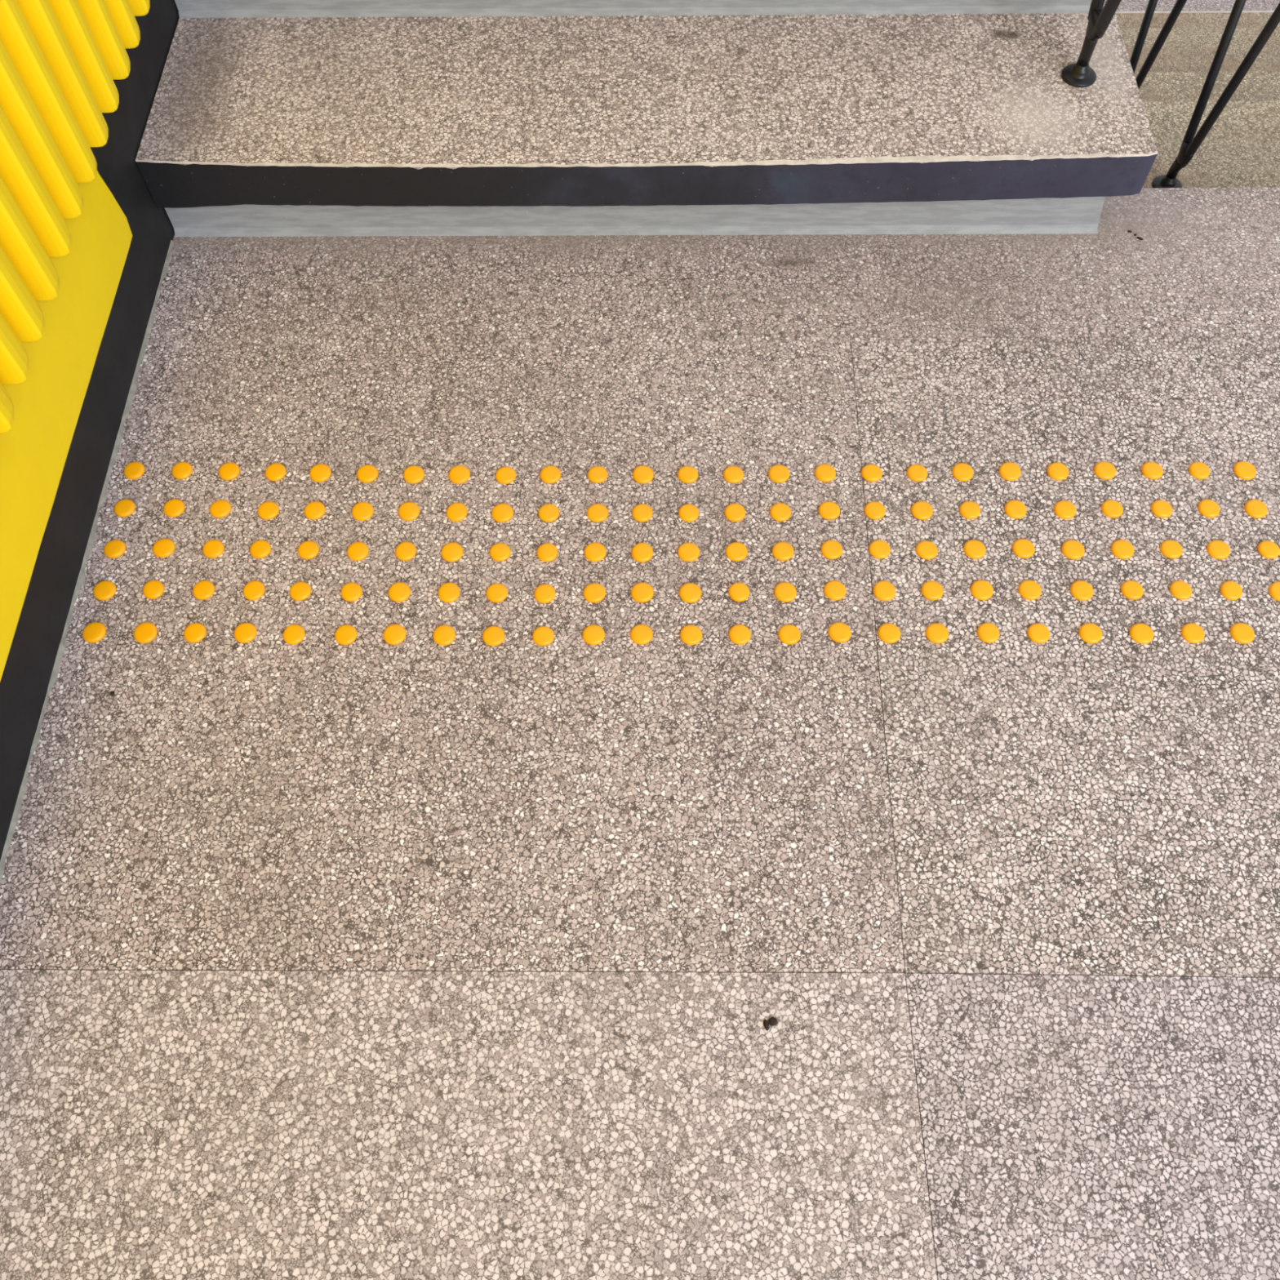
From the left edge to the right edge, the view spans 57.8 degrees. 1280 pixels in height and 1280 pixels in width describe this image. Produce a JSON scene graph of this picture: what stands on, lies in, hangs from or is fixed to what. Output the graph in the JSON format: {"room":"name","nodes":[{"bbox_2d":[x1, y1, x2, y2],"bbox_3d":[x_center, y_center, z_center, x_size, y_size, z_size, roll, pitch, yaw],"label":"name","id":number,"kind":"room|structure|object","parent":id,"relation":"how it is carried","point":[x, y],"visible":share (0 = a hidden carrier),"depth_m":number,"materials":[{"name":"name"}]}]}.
{"room":"stairwell landing","nodes":[
{"label":"stairwell landing","id":0,"kind":"room"},
{"bbox_2d":[0,0,150,680],"bbox_3d":[-0.714,-0.862,0.329,0.084,2.498,3.800,0,62,1],"label":"wall","id":1,"kind":"structure","parent":0,"point":[65,239],"depth_m":1.33,"materials":[{"name":"yellow paint"}]},
{"bbox_2d":[0,240,173,882],"bbox_3d":[-0.694,0.431,1.163,0.009,0.007,2.320,0,62,1],"label":"trim","id":2,"kind":"structure","parent":1,"relation":"attached to","point":[62,646],"depth_m":1.44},
{"bbox_2d":[0,0,179,860],"bbox_3d":[-0.724,-0.457,1.078,0.050,1.000,3.800,0,62,1],"label":"baseboard","id":3,"kind":"structure","parent":1,"relation":"attached to","point":[24,681],"depth_m":1.49,"materials":[{"name":"black paint"}]},
{"bbox_2d":[0,187,1279,1279],"bbox_3d":[0.782,0.415,1.234,3.157,0.130,2.428,0,62,1],"label":"floor","id":4,"kind":"structure","parent":0,"point":[369,957],"depth_m":1.30,"materials":[{"name":"stone"}]},
{"bbox_2d":[82,622,106,643],"bbox_3d":[-0.660,-0.010,1.401,0.028,0.006,0.028,-39,67,-17],"label":"stud","id":5,"kind":"object","parent":4,"relation":"on","point":[95,632],"visible":1,"depth_m":1.40,"materials":[{"name":"plastic"}]},
{"bbox_2d":[93,580,116,600],"bbox_3d":[-0.660,-0.061,1.429,0.028,0.006,0.027,32,66,15],"label":"stud","id":6,"kind":"object","parent":4,"relation":"on","point":[104,590],"visible":1,"depth_m":1.43,"materials":[{"name":"plastic"}]},
{"bbox_2d":[103,539,125,558],"bbox_3d":[-0.661,-0.115,1.458,0.027,0.006,0.027,-31,66,-15],"label":"stud","id":7,"kind":"object","parent":4,"relation":"on","point":[114,548],"visible":1,"depth_m":1.46,"materials":[{"name":"plastic"}]},
{"bbox_2d":[133,622,157,643],"bbox_3d":[-0.598,-0.009,1.400,0.028,0.006,0.029,-37,66,-17],"label":"stud","id":8,"kind":"object","parent":4,"relation":"on","point":[146,632],"visible":1,"depth_m":1.40,"materials":[{"name":"plastic"}]},
{"bbox_2d":[142,580,164,599],"bbox_3d":[-0.600,-0.062,1.429,0.026,0.006,0.026,-35,68,-16],"label":"stud","id":9,"kind":"object","parent":4,"relation":"on","point":[152,589],"visible":1,"depth_m":1.43,"materials":[{"name":"plastic"}]},
{"bbox_2d":[152,538,175,557],"bbox_3d":[-0.599,-0.116,1.458,0.028,0.006,0.027,-6,62,-3],"label":"stud","id":10,"kind":"object","parent":4,"relation":"on","point":[163,548],"visible":1,"depth_m":1.46,"materials":[{"name":"plastic"}]},
{"bbox_2d":[183,622,206,643],"bbox_3d":[-0.537,-0.009,1.400,0.027,0.006,0.026,-24,64,-11],"label":"stud","id":11,"kind":"object","parent":4,"relation":"on","point":[194,633],"visible":1,"depth_m":1.40,"materials":[{"name":"plastic"}]},
{"bbox_2d":[192,580,215,599],"bbox_3d":[-0.537,-0.062,1.428,0.027,0.006,0.027,-41,68,-19],"label":"stud","id":12,"kind":"object","parent":4,"relation":"on","point":[204,589],"visible":1,"depth_m":1.43,"materials":[{"name":"plastic"}]},
{"bbox_2d":[202,539,224,558],"bbox_3d":[-0.536,-0.115,1.457,0.027,0.006,0.026,34,67,17],"label":"stud","id":13,"kind":"object","parent":4,"relation":"on","point":[213,548],"visible":1,"depth_m":1.45,"materials":[{"name":"plastic"}]},
{"bbox_2d":[234,622,257,643],"bbox_3d":[-0.476,-0.009,1.399,0.027,0.006,0.027,-2,61,-1],"label":"stud","id":14,"kind":"object","parent":4,"relation":"on","point":[245,633],"visible":1,"depth_m":1.40,"materials":[{"name":"plastic"}]},
{"bbox_2d":[243,580,265,600],"bbox_3d":[-0.475,-0.061,1.427,0.027,0.006,0.027,33,68,16],"label":"stud","id":15,"kind":"object","parent":4,"relation":"on","point":[252,590],"visible":1,"depth_m":1.42,"materials":[{"name":"plastic"}]},
{"bbox_2d":[283,624,305,644],"bbox_3d":[-0.417,-0.007,1.398,0.026,0.006,0.027,-2,63,0],"label":"stud","id":16,"kind":"object","parent":4,"relation":"on","point":[293,634],"visible":1,"depth_m":1.39,"materials":[{"name":"plastic"}]},
{"bbox_2d":[289,581,311,600],"bbox_3d":[-0.418,-0.060,1.426,0.026,0.006,0.027,32,66,17],"label":"stud","id":17,"kind":"object","parent":4,"relation":"on","point":[299,591],"visible":1,"depth_m":1.42,"materials":[{"name":"plastic"}]},
{"bbox_2d":[297,540,319,559],"bbox_3d":[-0.416,-0.113,1.455,0.027,0.006,0.027,-18,62,-9],"label":"stud","id":18,"kind":"object","parent":4,"relation":"on","point":[309,549],"visible":1,"depth_m":1.45,"materials":[{"name":"plastic"}]},
{"bbox_2d":[309,463,331,482],"bbox_3d":[-0.417,-0.218,1.512,0.028,0.006,0.028,27,66,14],"label":"stud","id":19,"kind":"object","parent":4,"relation":"on","point":[320,473],"visible":1,"depth_m":1.51,"materials":[{"name":"plastic"}]},
{"bbox_2d":[334,624,357,644],"bbox_3d":[-0.354,-0.007,1.397,0.027,0.006,0.027,12,62,7],"label":"stud","id":20,"kind":"object","parent":4,"relation":"on","point":[346,634],"visible":1,"depth_m":1.39,"materials":[{"name":"plastic"}]},
{"bbox_2d":[341,582,362,601],"bbox_3d":[-0.355,-0.059,1.425,0.026,0.006,0.027,-33,66,-16],"label":"stud","id":21,"kind":"object","parent":4,"relation":"on","point":[350,592],"visible":1,"depth_m":1.42,"materials":[{"name":"plastic"}]},
{"bbox_2d":[346,542,368,560],"bbox_3d":[-0.354,-0.112,1.454,0.027,0.006,0.027,17,63,10],"label":"stud","id":22,"kind":"object","parent":4,"relation":"on","point":[357,551],"visible":1,"depth_m":1.45,"materials":[{"name":"plastic"}]},
{"bbox_2d":[351,502,373,520],"bbox_3d":[-0.354,-0.165,1.482,0.028,0.006,0.028,32,67,16],"label":"stud","id":23,"kind":"object","parent":4,"relation":"on","point":[361,511],"visible":1,"depth_m":1.48,"materials":[{"name":"plastic"}]},
{"bbox_2d":[383,623,406,644],"bbox_3d":[-0.295,-0.007,1.396,0.027,0.006,0.028,29,66,14],"label":"stud","id":24,"kind":"object","parent":4,"relation":"on","point":[393,634],"visible":1,"depth_m":1.39,"materials":[{"name":"plastic"}]},
{"bbox_2d":[388,582,410,602],"bbox_3d":[-0.295,-0.059,1.425,0.027,0.006,0.027,1,61,0],"label":"stud","id":25,"kind":"object","parent":4,"relation":"on","point":[399,592],"visible":1,"depth_m":1.42,"materials":[{"name":"plastic"}]},
{"bbox_2d":[395,542,416,560],"bbox_3d":[-0.293,-0.112,1.453,0.026,0.006,0.027,5,62,2],"label":"stud","id":26,"kind":"object","parent":4,"relation":"on","point":[405,551],"visible":1,"depth_m":1.45,"materials":[{"name":"plastic"}]},
{"bbox_2d":[398,502,420,520],"bbox_3d":[-0.295,-0.165,1.482,0.027,0.006,0.028,-29,66,-14],"label":"stud","id":27,"kind":"object","parent":4,"relation":"on","point":[407,511],"visible":1,"depth_m":1.48,"materials":[{"name":"plastic"}]},
{"bbox_2d":[432,624,455,645],"bbox_3d":[-0.236,-0.006,1.395,0.027,0.006,0.028,-12,63,-5],"label":"stud","id":28,"kind":"object","parent":4,"relation":"on","point":[443,635],"visible":1,"depth_m":1.39,"materials":[{"name":"plastic"}]},
{"bbox_2d":[438,582,460,602],"bbox_3d":[-0.234,-0.059,1.424,0.027,0.006,0.028,4,62,3],"label":"stud","id":29,"kind":"object","parent":4,"relation":"on","point":[449,592],"visible":1,"depth_m":1.42,"materials":[{"name":"plastic"}]},
{"bbox_2d":[440,542,463,562],"bbox_3d":[-0.235,-0.111,1.452,0.028,0.006,0.028,9,62,4],"label":"stud","id":30,"kind":"object","parent":4,"relation":"on","point":[451,552],"visible":1,"depth_m":1.45,"materials":[{"name":"plastic"}]},
{"bbox_2d":[446,502,467,521],"bbox_3d":[-0.234,-0.164,1.480,0.027,0.006,0.028,19,64,11],"label":"stud","id":31,"kind":"object","parent":4,"relation":"on","point":[455,512],"visible":1,"depth_m":1.48,"materials":[{"name":"plastic"}]},
{"bbox_2d":[448,465,470,484],"bbox_3d":[-0.235,-0.216,1.509,0.028,0.006,0.028,23,65,11],"label":"stud","id":32,"kind":"object","parent":4,"relation":"on","point":[458,474],"visible":1,"depth_m":1.51,"materials":[{"name":"plastic"}]},
{"bbox_2d":[482,626,505,646],"bbox_3d":[-0.176,-0.005,1.394,0.027,0.006,0.027,25,64,15],"label":"stud","id":33,"kind":"object","parent":4,"relation":"on","point":[492,636],"visible":1,"depth_m":1.39,"materials":[{"name":"plastic"}]},
{"bbox_2d":[486,582,507,603],"bbox_3d":[-0.175,-0.058,1.423,0.026,0.006,0.027,19,62,11],"label":"stud","id":34,"kind":"object","parent":4,"relation":"on","point":[496,593],"visible":1,"depth_m":1.42,"materials":[{"name":"plastic"}]},
{"bbox_2d":[491,503,513,522],"bbox_3d":[-0.175,-0.163,1.479,0.028,0.006,0.028,-38,67,-17],"label":"stud","id":35,"kind":"object","parent":4,"relation":"on","point":[501,513],"visible":1,"depth_m":1.48,"materials":[{"name":"plastic"}]},
{"bbox_2d":[532,626,554,645],"bbox_3d":[-0.116,-0.005,1.394,0.026,0.006,0.026,-1,62,-1],"label":"stud","id":36,"kind":"object","parent":4,"relation":"on","point":[543,635],"visible":1,"depth_m":1.39,"materials":[{"name":"plastic"}]},
{"bbox_2d":[533,583,555,603],"bbox_3d":[-0.117,-0.057,1.422,0.026,0.006,0.027,35,68,18],"label":"stud","id":37,"kind":"object","parent":4,"relation":"on","point":[544,593],"visible":1,"depth_m":1.42,"materials":[{"name":"plastic"}]},
{"bbox_2d":[537,542,558,562],"bbox_3d":[-0.116,-0.110,1.450,0.026,0.006,0.027,5,61,4],"label":"stud","id":38,"kind":"object","parent":4,"relation":"on","point":[547,552],"visible":1,"depth_m":1.45,"materials":[{"name":"plastic"}]},
{"bbox_2d":[582,624,604,645],"bbox_3d":[-0.056,-0.007,1.394,0.027,0.006,0.027,2,61,1],"label":"stud","id":39,"kind":"object","parent":4,"relation":"on","point":[593,634],"visible":1,"depth_m":1.39,"materials":[{"name":"plastic"}]},
{"bbox_2d":[582,582,605,603],"bbox_3d":[-0.056,-0.058,1.422,0.028,0.006,0.027,-16,62,-7],"label":"stud","id":40,"kind":"object","parent":4,"relation":"on","point":[593,593],"visible":1,"depth_m":1.42,"materials":[{"name":"plastic"}]},
{"bbox_2d":[584,542,606,562],"bbox_3d":[-0.056,-0.110,1.450,0.028,0.006,0.028,41,70,20],"label":"stud","id":41,"kind":"object","parent":4,"relation":"on","point":[594,552],"visible":1,"depth_m":1.45,"materials":[{"name":"plastic"}]},
{"bbox_2d":[586,503,608,522],"bbox_3d":[-0.054,-0.163,1.478,0.028,0.006,0.027,35,68,19],"label":"stud","id":42,"kind":"object","parent":4,"relation":"on","point":[596,513],"visible":1,"depth_m":1.48,"materials":[{"name":"plastic"}]},
{"bbox_2d":[630,624,653,644],"bbox_3d":[0.002,-0.007,1.394,0.028,0.006,0.027,-11,61,-5],"label":"stud","id":43,"kind":"object","parent":4,"relation":"on","point":[640,634],"visible":1,"depth_m":1.39,"materials":[{"name":"plastic"}]},
{"bbox_2d":[631,582,653,603],"bbox_3d":[0.003,-0.059,1.421,0.028,0.006,0.028,-31,65,-14],"label":"stud","id":44,"kind":"object","parent":4,"relation":"on","point":[642,592],"visible":1,"depth_m":1.42,"materials":[{"name":"plastic"}]},
{"bbox_2d":[631,542,653,562],"bbox_3d":[0.003,-0.110,1.449,0.027,0.006,0.028,11,62,6],"label":"stud","id":45,"kind":"object","parent":4,"relation":"on","point":[641,552],"visible":1,"depth_m":1.45,"materials":[{"name":"plastic"}]},
{"bbox_2d":[135,0,1158,236],"bbox_3d":[0.013,-0.693,2.196,1.397,1.345,0.675,0,62,1],"label":"staircase","id":46,"kind":"structure","parent":4,"relation":"on","point":[267,117],"depth_m":1.65,"materials":[{"name":"stone"}]},
{"bbox_2d":[1061,0,1121,87],"bbox_3d":[0.622,-1.084,1.252,0.049,0.978,0.572,0,62,1],"label":"stair railing","id":47,"kind":"object","parent":46,"relation":"on","point":[1079,74],"visible":1,"depth_m":1.60,"materials":[{"name":"black metal"}]},
{"bbox_2d":[677,542,699,561],"bbox_3d":[0.061,-0.110,1.449,0.028,0.006,0.027,14,64,8],"label":"stud","id":48,"kind":"object","parent":4,"relation":"on","point":[686,552],"visible":1,"depth_m":1.45,"materials":[{"name":"plastic"}]},
{"bbox_2d":[679,582,701,603],"bbox_3d":[0.062,-0.058,1.421,0.028,0.006,0.028,8,62,4],"label":"stud","id":49,"kind":"object","parent":4,"relation":"on","point":[690,593],"visible":1,"depth_m":1.42,"materials":[{"name":"plastic"}]},
{"bbox_2d":[680,624,702,644],"bbox_3d":[0.061,-0.007,1.393,0.027,0.006,0.027,38,67,18],"label":"stud","id":50,"kind":"object","parent":4,"relation":"on","point":[691,634],"visible":1,"depth_m":1.39,"materials":[{"name":"plastic"}]},
{"bbox_2d":[725,542,747,561],"bbox_3d":[0.121,-0.111,1.448,0.028,0.006,0.027,-21,64,-11],"label":"stud","id":51,"kind":"object","parent":4,"relation":"on","point":[735,551],"visible":1,"depth_m":1.45,"materials":[{"name":"plastic"}]},
{"bbox_2d":[728,582,749,601],"bbox_3d":[0.121,-0.059,1.421,0.026,0.006,0.027,1,61,0],"label":"stud","id":52,"kind":"object","parent":4,"relation":"on","point":[737,592],"visible":1,"depth_m":1.42,"materials":[{"name":"plastic"}]},
{"bbox_2d":[728,624,751,644],"bbox_3d":[0.120,-0.007,1.392,0.027,0.006,0.026,40,69,20],"label":"stud","id":53,"kind":"object","parent":4,"relation":"on","point":[740,634],"visible":1,"depth_m":1.39,"materials":[{"name":"plastic"}]},
{"bbox_2d":[772,542,794,560],"bbox_3d":[0.179,-0.111,1.448,0.027,0.006,0.027,-8,61,-3],"label":"stud","id":54,"kind":"object","parent":4,"relation":"on","point":[781,551],"visible":1,"depth_m":1.45,"materials":[{"name":"plastic"}]},
{"bbox_2d":[773,582,796,602],"bbox_3d":[0.178,-0.059,1.420,0.028,0.006,0.028,-17,62,-9],"label":"stud","id":55,"kind":"object","parent":4,"relation":"on","point":[784,592],"visible":1,"depth_m":1.42,"materials":[{"name":"plastic"}]},
{"bbox_2d":[777,624,800,644],"bbox_3d":[0.179,-0.007,1.392,0.027,0.006,0.027,-27,65,-15],"label":"stud","id":56,"kind":"object","parent":4,"relation":"on","point":[788,634],"visible":1,"depth_m":1.39,"materials":[{"name":"plastic"}]},
{"bbox_2d":[818,501,839,519],"bbox_3d":[0.241,-0.165,1.477,0.028,0.006,0.027,15,62,9],"label":"stud","id":57,"kind":"object","parent":4,"relation":"on","point":[828,510],"visible":1,"depth_m":1.47,"materials":[{"name":"plastic"}]},
{"bbox_2d":[820,540,842,559],"bbox_3d":[0.240,-0.113,1.449,0.027,0.006,0.028,13,62,8],"label":"stud","id":58,"kind":"object","parent":4,"relation":"on","point":[830,549],"visible":1,"depth_m":1.45,"materials":[{"name":"plastic"}]},
{"bbox_2d":[823,580,846,600],"bbox_3d":[0.239,-0.061,1.421,0.028,0.006,0.027,35,67,18],"label":"stud","id":59,"kind":"object","parent":4,"relation":"on","point":[834,590],"visible":1,"depth_m":1.42,"materials":[{"name":"plastic"}]},
{"bbox_2d":[827,622,851,643],"bbox_3d":[0.240,-0.010,1.393,0.028,0.006,0.027,32,66,17],"label":"stud","id":60,"kind":"object","parent":4,"relation":"on","point":[838,632],"visible":1,"depth_m":1.39,"materials":[{"name":"plastic"}]},
{"bbox_2d":[868,539,890,559],"bbox_3d":[0.299,-0.114,1.448,0.027,0.006,0.027,22,65,12],"label":"stud","id":61,"kind":"object","parent":4,"relation":"on","point":[878,548],"visible":1,"depth_m":1.45,"materials":[{"name":"plastic"}]},
{"bbox_2d":[872,580,895,601],"bbox_3d":[0.299,-0.061,1.419,0.028,0.006,0.028,-3,63,-2],"label":"stud","id":62,"kind":"object","parent":4,"relation":"on","point":[883,590],"visible":1,"depth_m":1.42,"materials":[{"name":"plastic"}]},
{"bbox_2d":[877,622,900,643],"bbox_3d":[0.299,-0.009,1.391,0.027,0.006,0.027,13,62,6],"label":"stud","id":63,"kind":"object","parent":4,"relation":"on","point":[888,633],"visible":1,"depth_m":1.39,"materials":[{"name":"plastic"}]},
{"bbox_2d":[911,501,933,519],"bbox_3d":[0.359,-0.165,1.476,0.028,0.006,0.028,14,62,9],"label":"stud","id":64,"kind":"object","parent":4,"relation":"on","point":[921,510],"visible":1,"depth_m":1.47,"materials":[{"name":"plastic"}]},
{"bbox_2d":[915,540,937,559],"bbox_3d":[0.358,-0.113,1.447,0.027,0.006,0.027,27,64,13],"label":"stud","id":65,"kind":"object","parent":4,"relation":"on","point":[927,550],"visible":1,"depth_m":1.44,"materials":[{"name":"plastic"}]},
{"bbox_2d":[920,580,943,600],"bbox_3d":[0.358,-0.061,1.419,0.027,0.006,0.027,-24,64,-13],"label":"stud","id":66,"kind":"object","parent":4,"relation":"on","point":[932,590],"visible":1,"depth_m":1.42,"materials":[{"name":"plastic"}]},
{"bbox_2d":[925,622,948,644],"bbox_3d":[0.357,-0.009,1.391,0.028,0.006,0.027,-32,65,-16],"label":"stud","id":67,"kind":"object","parent":4,"relation":"on","point":[935,633],"visible":1,"depth_m":1.39,"materials":[{"name":"plastic"}]},
{"bbox_2d":[951,462,973,481],"bbox_3d":[0.419,-0.218,1.504,0.027,0.006,0.028,8,63,4],"label":"stud","id":68,"kind":"object","parent":4,"relation":"on","point":[962,472],"visible":1,"depth_m":1.50,"materials":[{"name":"plastic"}]},
{"bbox_2d":[963,539,986,559],"bbox_3d":[0.418,-0.114,1.447,0.027,0.006,0.028,-36,67,-17],"label":"stud","id":69,"kind":"object","parent":4,"relation":"on","point":[973,548],"visible":1,"depth_m":1.44,"materials":[{"name":"plastic"}]},
{"bbox_2d":[970,579,993,599],"bbox_3d":[0.419,-0.062,1.419,0.028,0.006,0.028,40,70,19],"label":"stud","id":70,"kind":"object","parent":4,"relation":"on","point":[980,589],"visible":1,"depth_m":1.42,"materials":[{"name":"plastic"}]},
{"bbox_2d":[977,622,999,643],"bbox_3d":[0.418,-0.009,1.391,0.026,0.006,0.027,2,62,3],"label":"stud","id":71,"kind":"object","parent":4,"relation":"on","point":[988,633],"visible":1,"depth_m":1.39,"materials":[{"name":"plastic"}]},
{"bbox_2d":[998,462,1021,480],"bbox_3d":[0.480,-0.219,1.504,0.028,0.006,0.029,23,64,12],"label":"stud","id":72,"kind":"object","parent":4,"relation":"on","point":[1009,471],"visible":1,"depth_m":1.50,"materials":[{"name":"plastic"}]},
{"bbox_2d":[1004,499,1026,519],"bbox_3d":[0.478,-0.167,1.475,0.028,0.006,0.028,-16,64,-9],"label":"stud","id":73,"kind":"object","parent":4,"relation":"on","point":[1015,509],"visible":1,"depth_m":1.47,"materials":[{"name":"plastic"}]},
{"bbox_2d":[1012,538,1035,558],"bbox_3d":[0.479,-0.115,1.447,0.028,0.006,0.028,-34,67,-17],"label":"stud","id":74,"kind":"object","parent":4,"relation":"on","point":[1021,548],"visible":1,"depth_m":1.44,"materials":[{"name":"plastic"}]},
{"bbox_2d":[1017,579,1041,599],"bbox_3d":[0.477,-0.062,1.418,0.028,0.006,0.028,-29,65,-13],"label":"stud","id":75,"kind":"object","parent":4,"relation":"on","point":[1028,589],"visible":1,"depth_m":1.42,"materials":[{"name":"plastic"}]},
{"bbox_2d":[1026,622,1049,643],"bbox_3d":[0.478,-0.009,1.390,0.027,0.006,0.027,41,69,20],"label":"stud","id":76,"kind":"object","parent":4,"relation":"on","point":[1037,633],"visible":1,"depth_m":1.39,"materials":[{"name":"plastic"}]},
{"bbox_2d":[1053,500,1075,519],"bbox_3d":[0.541,-0.166,1.474,0.028,0.006,0.027,-40,68,-18],"label":"stud","id":77,"kind":"object","parent":4,"relation":"on","point":[1064,509],"visible":1,"depth_m":1.47,"materials":[{"name":"plastic"}]},
{"bbox_2d":[1061,539,1084,559],"bbox_3d":[0.540,-0.113,1.446,0.028,0.006,0.028,-5,61,-2],"label":"stud","id":78,"kind":"object","parent":4,"relation":"on","point":[1073,549],"visible":1,"depth_m":1.44,"materials":[{"name":"plastic"}]},
{"bbox_2d":[1070,580,1093,600],"bbox_3d":[0.540,-0.061,1.417,0.028,0.006,0.028,-23,64,-10],"label":"stud","id":79,"kind":"object","parent":4,"relation":"on","point":[1082,590],"visible":1,"depth_m":1.41,"materials":[{"name":"plastic"}]},
{"bbox_2d":[1078,622,1102,644],"bbox_3d":[0.540,-0.009,1.389,0.028,0.006,0.027,-17,63,-7],"label":"stud","id":80,"kind":"object","parent":4,"relation":"on","point":[1089,633],"visible":1,"depth_m":1.39,"materials":[{"name":"plastic"}]},
{"bbox_2d":[1093,461,1115,479],"bbox_3d":[0.603,-0.220,1.503,0.028,0.006,0.028,-22,64,-12],"label":"stud","id":81,"kind":"object","parent":4,"relation":"on","point":[1104,470],"visible":1,"depth_m":1.50,"materials":[{"name":"plastic"}]},
{"bbox_2d":[1101,499,1123,518],"bbox_3d":[0.601,-0.167,1.474,0.027,0.006,0.027,24,64,13],"label":"stud","id":82,"kind":"object","parent":4,"relation":"on","point":[1111,508],"visible":1,"depth_m":1.47,"materials":[{"name":"plastic"}]},
{"bbox_2d":[1111,539,1133,559],"bbox_3d":[0.602,-0.114,1.445,0.028,0.006,0.028,18,64,11],"label":"stud","id":83,"kind":"object","parent":4,"relation":"on","point":[1120,548],"visible":1,"depth_m":1.44,"materials":[{"name":"plastic"}]},
{"bbox_2d":[1120,580,1143,599],"bbox_3d":[0.602,-0.061,1.417,0.027,0.006,0.026,29,66,16],"label":"stud","id":84,"kind":"object","parent":4,"relation":"on","point":[1131,589],"visible":1,"depth_m":1.41,"materials":[{"name":"plastic"}]},
{"bbox_2d":[1128,622,1153,644],"bbox_3d":[0.601,-0.008,1.388,0.028,0.006,0.028,1,63,1],"label":"stud","id":85,"kind":"object","parent":4,"relation":"on","point":[1141,633],"visible":1,"depth_m":1.39,"materials":[{"name":"plastic"}]},
{"bbox_2d":[1160,539,1182,559],"bbox_3d":[0.662,-0.114,1.445,0.027,0.006,0.027,-2,61,1],"label":"stud","id":86,"kind":"object","parent":4,"relation":"on","point":[1172,549],"visible":1,"depth_m":1.44,"materials":[{"name":"plastic"}]},
{"bbox_2d":[1169,580,1191,599],"bbox_3d":[0.661,-0.061,1.417,0.026,0.006,0.027,-31,64,-14],"label":"stud","id":87,"kind":"object","parent":4,"relation":"on","point":[1180,589],"visible":1,"depth_m":1.41,"materials":[{"name":"plastic"}]},
{"bbox_2d":[1181,622,1204,644],"bbox_3d":[0.662,-0.009,1.388,0.027,0.006,0.027,19,64,11],"label":"stud","id":88,"kind":"object","parent":4,"relation":"on","point":[1192,633],"visible":1,"depth_m":1.39,"materials":[{"name":"plastic"}]},
{"bbox_2d":[1197,499,1219,518],"bbox_3d":[0.723,-0.168,1.473,0.027,0.006,0.027,-17,64,-9],"label":"stud","id":89,"kind":"object","parent":4,"relation":"on","point":[1210,508],"visible":1,"depth_m":1.47,"materials":[{"name":"plastic"}]},
{"bbox_2d":[1206,540,1230,559],"bbox_3d":[0.720,-0.113,1.444,0.028,0.006,0.027,-20,63,-10],"label":"stud","id":90,"kind":"object","parent":4,"relation":"on","point":[1217,549],"visible":1,"depth_m":1.44,"materials":[{"name":"plastic"}]},
{"bbox_2d":[1219,581,1242,599],"bbox_3d":[0.722,-0.061,1.416,0.026,0.006,0.027,39,69,18],"label":"stud","id":91,"kind":"object","parent":4,"relation":"on","point":[1230,590],"visible":1,"depth_m":1.41,"materials":[{"name":"plastic"}]},
{"bbox_2d":[1229,622,1254,644],"bbox_3d":[0.721,-0.009,1.387,0.028,0.006,0.028,-33,65,-17],"label":"stud","id":92,"kind":"object","parent":4,"relation":"on","point":[1242,633],"visible":1,"depth_m":1.38,"materials":[{"name":"plastic"}]},
{"bbox_2d":[1233,461,1256,479],"bbox_3d":[0.783,-0.220,1.501,0.028,0.006,0.029,-27,66,-13],"label":"stud","id":93,"kind":"object","parent":4,"relation":"on","point":[1244,470],"visible":1,"depth_m":1.50,"materials":[{"name":"plastic"}]},
{"bbox_2d":[1244,499,1267,518],"bbox_3d":[0.782,-0.167,1.472,0.028,0.006,0.028,-24,64,-11],"label":"stud","id":94,"kind":"object","parent":4,"relation":"on","point":[1255,508],"visible":1,"depth_m":1.47,"materials":[{"name":"plastic"}]},
{"bbox_2d":[1257,540,1279,559],"bbox_3d":[0.783,-0.113,1.443,0.026,0.006,0.026,22,65,12],"label":"stud","id":95,"kind":"object","parent":4,"relation":"on","point":[1268,549],"visible":1,"depth_m":1.44,"materials":[{"name":"plastic"}]},
{"bbox_2d":[1115,0,1279,11],"bbox_3d":[0.834,-1.951,3.690,3.100,0.100,4.072,0,62,1],"label":"floor","id":96,"kind":"structure","parent":0,"point":[1125,5],"depth_m":3.65,"materials":[{"name":"stone"}]},
{"bbox_2d":[1115,10,1279,187],"bbox_3d":[1.574,-1.191,2.704,1.600,0.900,1.799,0,62,1],"label":"staircase","id":97,"kind":"structure","parent":96,"relation":"on","point":[1242,148],"depth_m":2.53,"materials":[{"name":"stone"}]},
{"bbox_2d":[1129,0,1279,187],"bbox_3d":[0.894,-1.100,1.713,0.051,1.067,0.762,0,62,1],"label":"stair railing","id":98,"kind":"object","parent":97,"relation":"on","point":[1190,144],"visible":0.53,"depth_m":1.85,"materials":[{"name":"black metal"}]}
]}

